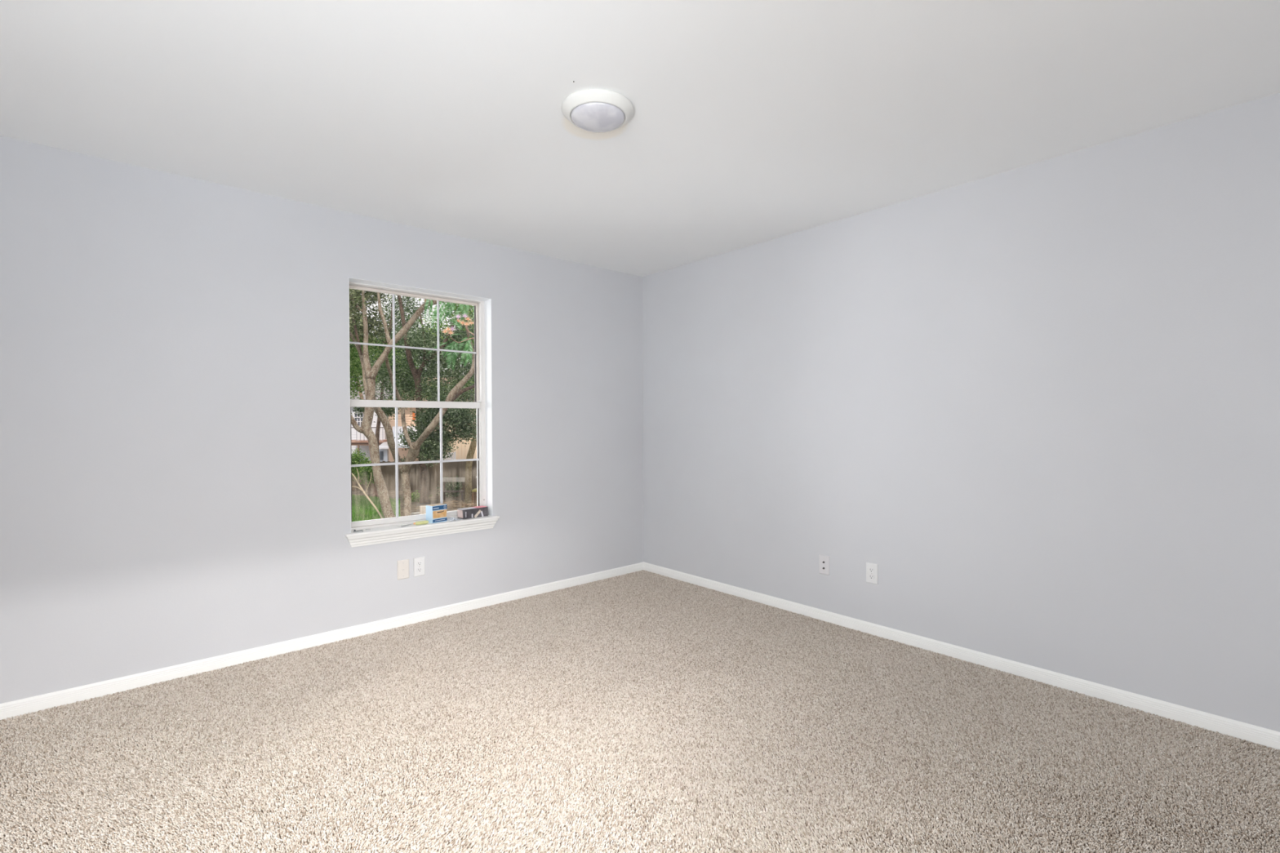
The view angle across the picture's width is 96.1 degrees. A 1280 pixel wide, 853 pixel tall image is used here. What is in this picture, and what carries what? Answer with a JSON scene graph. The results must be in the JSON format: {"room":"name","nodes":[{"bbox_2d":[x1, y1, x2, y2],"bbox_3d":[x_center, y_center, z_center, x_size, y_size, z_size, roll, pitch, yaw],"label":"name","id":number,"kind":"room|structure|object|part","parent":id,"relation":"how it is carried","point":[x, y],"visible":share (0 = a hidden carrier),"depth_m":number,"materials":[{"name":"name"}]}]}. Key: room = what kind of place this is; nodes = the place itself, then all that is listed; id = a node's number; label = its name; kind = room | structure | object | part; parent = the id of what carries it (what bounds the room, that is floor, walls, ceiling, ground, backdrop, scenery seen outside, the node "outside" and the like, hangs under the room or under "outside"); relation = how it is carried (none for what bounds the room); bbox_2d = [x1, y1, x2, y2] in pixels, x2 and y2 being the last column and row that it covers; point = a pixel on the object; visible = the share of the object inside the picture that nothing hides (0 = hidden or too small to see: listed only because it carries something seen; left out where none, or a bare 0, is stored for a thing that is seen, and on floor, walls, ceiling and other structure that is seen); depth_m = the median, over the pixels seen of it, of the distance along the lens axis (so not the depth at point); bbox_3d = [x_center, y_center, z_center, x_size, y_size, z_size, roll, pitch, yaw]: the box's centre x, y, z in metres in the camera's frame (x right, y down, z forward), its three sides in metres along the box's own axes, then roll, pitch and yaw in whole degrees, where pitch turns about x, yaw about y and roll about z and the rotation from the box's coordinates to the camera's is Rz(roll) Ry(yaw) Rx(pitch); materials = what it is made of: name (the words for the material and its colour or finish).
{"room":"empty bedroom","nodes":[
{"label":"empty bedroom","id":0,"kind":"room"},
{"bbox_2d":[0,135,644,703],"bbox_3d":[-1.669,0.094,3.426,4.750,2.840,0.200,-1,1,-41],"label":"wall","id":1,"kind":"structure","parent":0,"point":[175,415],"depth_m":2.92,"materials":[{"name":"paint"}]},
{"bbox_2d":[0,561,644,719],"bbox_3d":[-1.593,1.181,3.354,4.350,0.066,0.015,-1,1,-41],"label":"baseboard","id":2,"kind":"structure","parent":1,"relation":"attached to","point":[42,702],"depth_m":3.03,"materials":[{"name":"white paint"}]},
{"bbox_2d":[397,559,408,579],"bbox_3d":[-1.437,0.868,3.495,0.070,0.116,0.008,-1,1,-41],"label":"plate","id":3,"kind":"object","parent":1,"relation":"attached to","point":[402,565],"visible":1,"depth_m":3.49,"materials":[{"name":"white plastic"}]},
{"bbox_2d":[413,556,425,577],"bbox_3d":[-1.364,0.867,3.559,0.070,0.116,0.009,-1,1,-41],"label":"power outlet","id":4,"kind":"object","parent":1,"relation":"attached to","point":[419,566],"visible":1,"depth_m":3.56,"materials":[{"name":"white plastic"}]},
{"bbox_2d":[417,567,422,572],"bbox_3d":[-1.362,0.886,3.557,0.034,0.026,0.003,-1,1,-41],"label":"receptacle","id":5,"kind":"object","parent":4,"relation":"attached to","point":[419,569],"depth_m":3.56,"materials":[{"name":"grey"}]},
{"bbox_2d":[344,277,499,546],"bbox_3d":[-1.382,-0.084,3.649,0.952,1.546,0.226,-1,1,-41],"label":"window","id":6,"kind":"structure","parent":1,"relation":"in","point":[383,530],"depth_m":3.75,"materials":[{"name":"white paint"}]},
{"bbox_3d":[-1.438,-0.486,3.707,0.840,0.723,0.027,-1,1,-41],"label":"sash","id":7,"kind":"part","parent":6,"relation":"part of","materials":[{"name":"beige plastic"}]},
{"bbox_2d":[400,520,428,526],"bbox_3d":[-1.385,0.597,3.543,0.170,0.022,0.024,-1,1,-44],"label":"screwdriver","id":8,"kind":"object","parent":6,"relation":"on","point":[426,522],"visible":1,"depth_m":3.55,"materials":[{"name":"beige"}]},
{"bbox_3d":[-1.355,0.597,3.572,0.086,0.022,0.024,-1,1,-44],"label":"handle","id":9,"kind":"part","parent":8,"relation":"part of","materials":[{"name":"beige plastic"}]},
{"bbox_3d":[-1.411,0.216,3.685,0.840,0.758,0.031,-1,1,-41],"label":"sash","id":10,"kind":"part","parent":6,"relation":"part of","materials":[{"name":"white plastic"}]},
{"bbox_2d":[426,503,447,523],"bbox_3d":[-1.298,0.553,3.672,0.073,0.109,0.104,0,1,37],"label":"carton","id":11,"kind":"object","parent":6,"relation":"on","point":[436,513],"visible":0.97,"depth_m":3.64,"materials":[{"name":"blue cardboard"}]},
{"bbox_3d":[-1.270,0.555,3.651,0.001,0.048,0.100,0,1,37],"label":"picture panel","id":12,"kind":"part","parent":11,"relation":"part of","materials":[{"name":"orange cardboard"}]},
{"bbox_2d":[447,517,460,520],"bbox_3d":[-1.218,0.600,3.740,0.081,0.012,0.096,-1,1,-41],"label":"plastic wrap","id":13,"kind":"object","parent":6,"relation":"on","point":[449,518],"visible":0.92,"depth_m":3.73,"materials":[{"name":"white"}]},
{"bbox_2d":[457,506,488,519],"bbox_3d":[-1.117,0.575,3.843,0.069,0.066,0.192,0,1,41],"label":"box","id":14,"kind":"object","parent":6,"relation":"on","point":[477,511],"visible":1,"depth_m":3.81,"materials":[{"name":"black cardboard"}]},
{"bbox_2d":[474,510,481,517],"bbox_3d":[-1.080,0.581,3.833,0.001,0.053,0.056,0,1,41],"label":"picture","id":15,"kind":"object","parent":14,"relation":"attached to","point":[479,511],"depth_m":3.83},
{"bbox_2d":[0,0,1279,276],"bbox_3d":[-0.053,-1.371,1.581,4.750,0.300,5.100,-1,1,-41],"label":"ceiling","id":16,"kind":"structure","parent":0,"point":[752,122],"depth_m":2.13,"materials":[{"name":"paint"}]},
{"bbox_2d":[561,88,633,132],"bbox_3d":[-0.162,-1.193,2.215,0.277,0.063,0.277,-1,1,-41],"label":"ceiling light","id":17,"kind":"object","parent":16,"relation":"attached to","point":[593,109],"visible":1,"depth_m":2.15,"materials":[{"name":"white plastic"}]},
{"bbox_3d":[-0.162,-1.178,2.215,0.207,0.033,0.207,-1,1,-41],"label":"lamp shade","id":18,"kind":"part","parent":17,"relation":"part of","materials":[{"name":"white glass"}]},
{"bbox_2d":[0,581,1279,852],"bbox_3d":[-0.040,1.369,1.600,4.350,0.300,4.700,-1,1,-41],"label":"floor","id":19,"kind":"structure","parent":0,"point":[384,794],"depth_m":1.89,"materials":[{"name":"beige carpet"}]},
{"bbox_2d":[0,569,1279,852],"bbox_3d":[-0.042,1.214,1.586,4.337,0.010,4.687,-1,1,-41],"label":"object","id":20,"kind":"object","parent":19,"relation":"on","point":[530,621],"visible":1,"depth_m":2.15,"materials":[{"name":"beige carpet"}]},
{"bbox_2d":[642,92,1279,732],"bbox_3d":[1.724,0.081,3.023,0.200,2.840,4.900,-1,1,-41],"label":"wall","id":21,"kind":"structure","parent":0,"point":[1042,398],"depth_m":2.76,"materials":[{"name":"paint"}]},
{"bbox_2d":[818,554,829,575],"bbox_3d":[1.131,0.853,3.542,0.014,0.116,0.070,-1,1,-41],"label":"cable plate","id":22,"kind":"object","parent":21,"relation":"attached to","point":[824,561],"visible":1,"depth_m":3.54,"materials":[{"name":"white plastic"}]},
{"bbox_2d":[866,562,878,584],"bbox_3d":[1.335,0.847,3.315,0.009,0.116,0.070,-1,1,-41],"label":"power outlet","id":23,"kind":"object","parent":21,"relation":"attached to","point":[872,570],"visible":1,"depth_m":3.31,"materials":[{"name":"white plastic"}]},
{"bbox_2d":[868,574,874,579],"bbox_3d":[1.333,0.866,3.314,0.003,0.026,0.034,-1,1,-41],"label":"receptacle","id":24,"kind":"object","parent":23,"relation":"attached to","point":[870,576],"depth_m":3.31,"materials":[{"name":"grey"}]},
{"bbox_2d":[868,567,874,573],"bbox_3d":[1.333,0.827,3.313,0.003,0.026,0.034,-1,1,-41],"label":"receptacle","id":25,"kind":"object","parent":23,"relation":"attached to","point":[871,570],"depth_m":3.31,"materials":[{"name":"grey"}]},
{"bbox_2d":[643,562,1279,750],"bbox_3d":[1.583,1.168,3.035,0.015,0.066,4.700,-1,1,-41],"label":"baseboard","id":26,"kind":"structure","parent":21,"relation":"attached to","point":[1268,738],"depth_m":2.75,"materials":[{"name":"white paint"}]},
{"label":"outside","id":27,"kind":"structure","parent":0,"visible":0},
{"bbox_2d":[351,489,477,516],"bbox_3d":[-19.908,3.247,87.760,200.000,0.001,149.300,-1,1,-41],"label":"yard","id":28,"kind":"structure","parent":27,"point":[433,500],"depth_m":28.99,"materials":[{"name":"green plant"}]},
{"bbox_2d":[351,448,370,494],"bbox_3d":[-15.048,2.333,30.500,1.583,2.533,1.574,-1,1,-41],"label":"shrub","id":29,"kind":"object","parent":28,"relation":"on","point":[356,458],"visible":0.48,"depth_m":30.39,"materials":[{"name":"green plant"}]},
{"bbox_3d":[-15.025,2.715,30.499,0.114,1.768,0.075,0,0,-15],"label":"stem","id":30,"kind":"part","parent":29,"relation":"part of","materials":[{"name":"green plant"}]},
{"bbox_2d":[349,310,378,376],"bbox_3d":[-28.360,-3.377,55.962,7.304,16.193,6.496,0,0,26],"label":"tree","id":31,"kind":"object","parent":28,"relation":"on","point":[354,310],"visible":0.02,"depth_m":55.60,"materials":[{"name":"green plant"}]},
{"bbox_2d":[350,333,378,497],"bbox_3d":[-15.696,-1.366,29.986,3.154,10.107,4.738,-1,1,-41],"label":"slim tree","id":32,"kind":"object","parent":28,"relation":"on","point":[375,491],"visible":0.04,"depth_m":29.89,"materials":[{"name":"green plant"}]},
{"bbox_2d":[351,493,400,521],"bbox_3d":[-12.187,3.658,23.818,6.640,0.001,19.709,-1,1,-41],"label":"lawn","id":33,"kind":"structure","parent":28,"relation":"on","point":[354,495],"depth_m":25.46,"materials":[{"name":"green plant"}]},
{"bbox_2d":[351,468,382,518],"bbox_3d":[-10.479,2.693,21.963,2.288,2.110,0.548,0,0,19],"label":"bare branch","id":34,"kind":"object","parent":33,"relation":"on","point":[357,481],"visible":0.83,"depth_m":22.02,"materials":[{"name":"beige plant"}]},
{"bbox_2d":[355,457,381,496],"bbox_3d":[-13.944,2.577,29.567,1.356,2.055,1.591,0,0,-13],"label":"shrub","id":35,"kind":"object","parent":33,"relation":"on","point":[366,473],"visible":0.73,"depth_m":29.34,"materials":[{"name":"green plant"}]},
{"bbox_2d":[349,288,443,518],"bbox_3d":[-10.172,-1.488,21.982,9.255,11.492,4.814,0,0,27],"label":"forked tree","id":36,"kind":"object","parent":33,"relation":"on","point":[364,325],"visible":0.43,"depth_m":20.98,"materials":[{"name":"green plant"}]},
{"bbox_2d":[350,376,404,462],"bbox_3d":[-23.209,0.650,44.756,12.360,9.228,11.324,0,0,0],"label":"house","id":37,"kind":"structure","parent":28,"relation":"on","point":[358,440],"depth_m":41.91,"materials":[{"name":"white"}]},
{"bbox_3d":[-20.479,-0.513,41.925,0.592,0.887,0.030,0,0,0],"label":"pane","id":38,"kind":"part","parent":37,"relation":"part of","materials":[{"name":"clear glass"}]},
{"bbox_3d":[-17.711,1.990,39.450,0.193,0.599,0.060,0,0,0],"label":"door glass","id":39,"kind":"part","parent":37,"relation":"part of","materials":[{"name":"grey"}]},
{"bbox_3d":[-17.629,3.268,39.600,0.601,3.453,0.200,0,0,0],"label":"door","id":40,"kind":"part","parent":37,"relation":"part of","materials":[{"name":"grey"}]},
{"bbox_2d":[359,339,404,444],"bbox_3d":[-15.444,-0.903,34.589,4.171,8.884,2.968,0,0,31],"label":"slim tree","id":41,"kind":"object","parent":28,"relation":"on","point":[378,424],"visible":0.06,"depth_m":34.42,"materials":[{"name":"green plant"}]},
{"bbox_2d":[368,315,417,375],"bbox_3d":[-26.070,-3.334,59.922,6.829,16.782,7.352,0,1,44],"label":"tree","id":42,"kind":"object","parent":28,"relation":"on","point":[395,315],"visible":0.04,"depth_m":59.19,"materials":[{"name":"green plant"}]},
{"bbox_2d":[351,294,476,503],"bbox_3d":[-9.527,-1.936,29.261,10.061,11.026,11.372,-1,1,-41],"label":"tree","id":43,"kind":"object","parent":28,"relation":"on","point":[412,385],"visible":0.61,"depth_m":26.87,"materials":[{"name":"green plant"}]},
{"bbox_2d":[351,460,477,491],"bbox_3d":[-10.923,2.755,32.575,20.154,1.690,0.164,0,0,-3],"label":"wooden fence","id":44,"kind":"object","parent":28,"relation":"on","point":[451,468],"visible":0.12,"depth_m":32.46,"materials":[{"name":"brown wood"}]},
{"bbox_2d":[402,489,432,502],"bbox_3d":[-10.903,3.693,28.029,1.443,1.392,1.612,-1,1,-41],"label":"shrub","id":45,"kind":"object","parent":28,"relation":"on","point":[415,498],"visible":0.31,"depth_m":27.78,"materials":[{"name":"green plant"}]},
{"bbox_2d":[388,377,453,462],"bbox_3d":[-14.810,0.137,40.603,3.564,7.306,9.221,0,0,0],"label":"house","id":46,"kind":"structure","parent":28,"relation":"on","point":[402,451],"depth_m":37.97,"materials":[{"name":"beige"}]},
{"bbox_2d":[419,505,426,514],"bbox_3d":[-8.787,3.445,23.452,0.340,0.420,0.240,0,0,-23],"label":"concrete block","id":47,"kind":"object","parent":28,"relation":"on","point":[422,508],"visible":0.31,"depth_m":23.32,"materials":[{"name":"beige concrete"}]},
{"bbox_2d":[373,298,474,516],"bbox_3d":[-6.603,-0.989,22.145,6.525,9.928,3.785,0,0,20],"label":"tree","id":48,"kind":"object","parent":28,"relation":"on","point":[414,449],"visible":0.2,"depth_m":22.19,"materials":[{"name":"green plant"}]},
{"bbox_2d":[398,322,453,377],"bbox_3d":[-20.687,-2.795,56.713,6.890,15.199,6.550,0,0,34],"label":"tree","id":49,"kind":"object","parent":28,"relation":"on","point":[415,355],"visible":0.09,"depth_m":56.02,"materials":[{"name":"green plant"}]},
{"bbox_2d":[415,500,477,509],"bbox_3d":[-8.237,3.505,25.929,3.412,0.369,1.654,0,0,-4],"label":"brush pile","id":50,"kind":"object","parent":28,"relation":"on","point":[453,504],"visible":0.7,"depth_m":25.80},
{"bbox_2d":[431,475,463,497],"bbox_3d":[-9.762,3.275,29.633,1.674,1.540,1.530,0,0,6],"label":"shrub","id":51,"kind":"object","parent":28,"relation":"on","point":[453,486],"visible":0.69,"depth_m":29.41,"materials":[{"name":"green plant"}]},
{"bbox_2d":[423,299,474,369],"bbox_3d":[-2.943,0.333,10.925,2.160,5.559,1.209,-1,1,-41],"label":"tree","id":52,"kind":"object","parent":28,"relation":"on","point":[467,347],"visible":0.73,"depth_m":10.53,"materials":[{"name":"green plant"}]},
{"bbox_2d":[442,451,455,460],"bbox_3d":[-11.430,2.542,34.307,0.879,2.096,0.060,0,0,0],"label":"lattice panel","id":53,"kind":"object","parent":28,"relation":"on","point":[452,457],"visible":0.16,"depth_m":34.29,"materials":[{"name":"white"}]},
{"bbox_2d":[439,477,465,500],"bbox_3d":[-9.171,3.068,28.200,1.140,1.109,0.550,0,0,0],"label":"bench","id":54,"kind":"object","parent":28,"relation":"on","point":[444,479],"visible":0.62,"depth_m":28.35,"materials":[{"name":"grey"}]},
{"bbox_3d":[-9.679,3.078,28.440,0.080,1.089,0.070,0,0,0],"label":"post","id":55,"kind":"part","parent":54,"relation":"part of","materials":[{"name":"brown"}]},
{"bbox_3d":[-9.170,3.178,28.151,1.140,0.050,0.450,0,0,0],"label":"seat","id":56,"kind":"part","parent":54,"relation":"part of","materials":[{"name":"brown"}]},
{"bbox_3d":[-9.173,2.622,28.377,1.140,0.220,0.050,0,0,0],"label":"backrest","id":57,"kind":"part","parent":54,"relation":"part of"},
{"bbox_3d":[-8.660,3.412,27.978,0.080,0.420,0.080,0,0,0],"label":"leg","id":58,"kind":"part","parent":54,"relation":"part of","materials":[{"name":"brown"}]},
{"bbox_2d":[436,315,474,380],"bbox_3d":[-15.803,-3.396,53.731,6.533,15.896,6.998,-1,1,-45],"label":"tree","id":59,"kind":"object","parent":28,"relation":"on","point":[468,364],"visible":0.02,"depth_m":52.99,"materials":[{"name":"green plant"}]},
{"bbox_2d":[442,391,476,460],"bbox_3d":[-7.439,0.748,40.354,10.338,7.359,8.280,0,0,0],"label":"house","id":60,"kind":"structure","parent":28,"relation":"on","point":[461,452],"depth_m":36.50,"materials":[{"name":"beige"}]},
{"bbox_2d":[464,428,476,502],"bbox_3d":[-6.014,-2.177,27.104,4.029,11.947,4.498,-1,1,-41],"label":"leaning tree","id":61,"kind":"object","parent":28,"relation":"on","point":[468,486],"visible":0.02,"depth_m":26.91,"materials":[{"name":"beige plant"}]},
{"bbox_2d":[471,488,477,502],"bbox_3d":[-7.388,3.284,27.088,0.910,0.676,0.700,0,0,-7],"label":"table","id":62,"kind":"object","parent":28,"relation":"on","point":[474,491],"visible":0.4,"depth_m":26.73,"materials":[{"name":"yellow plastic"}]},
{"bbox_3d":[-7.759,3.348,26.742,0.080,0.556,0.080,0,0,-7],"label":"leg","id":63,"kind":"part","parent":62,"relation":"part of","materials":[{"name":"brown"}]}
]}

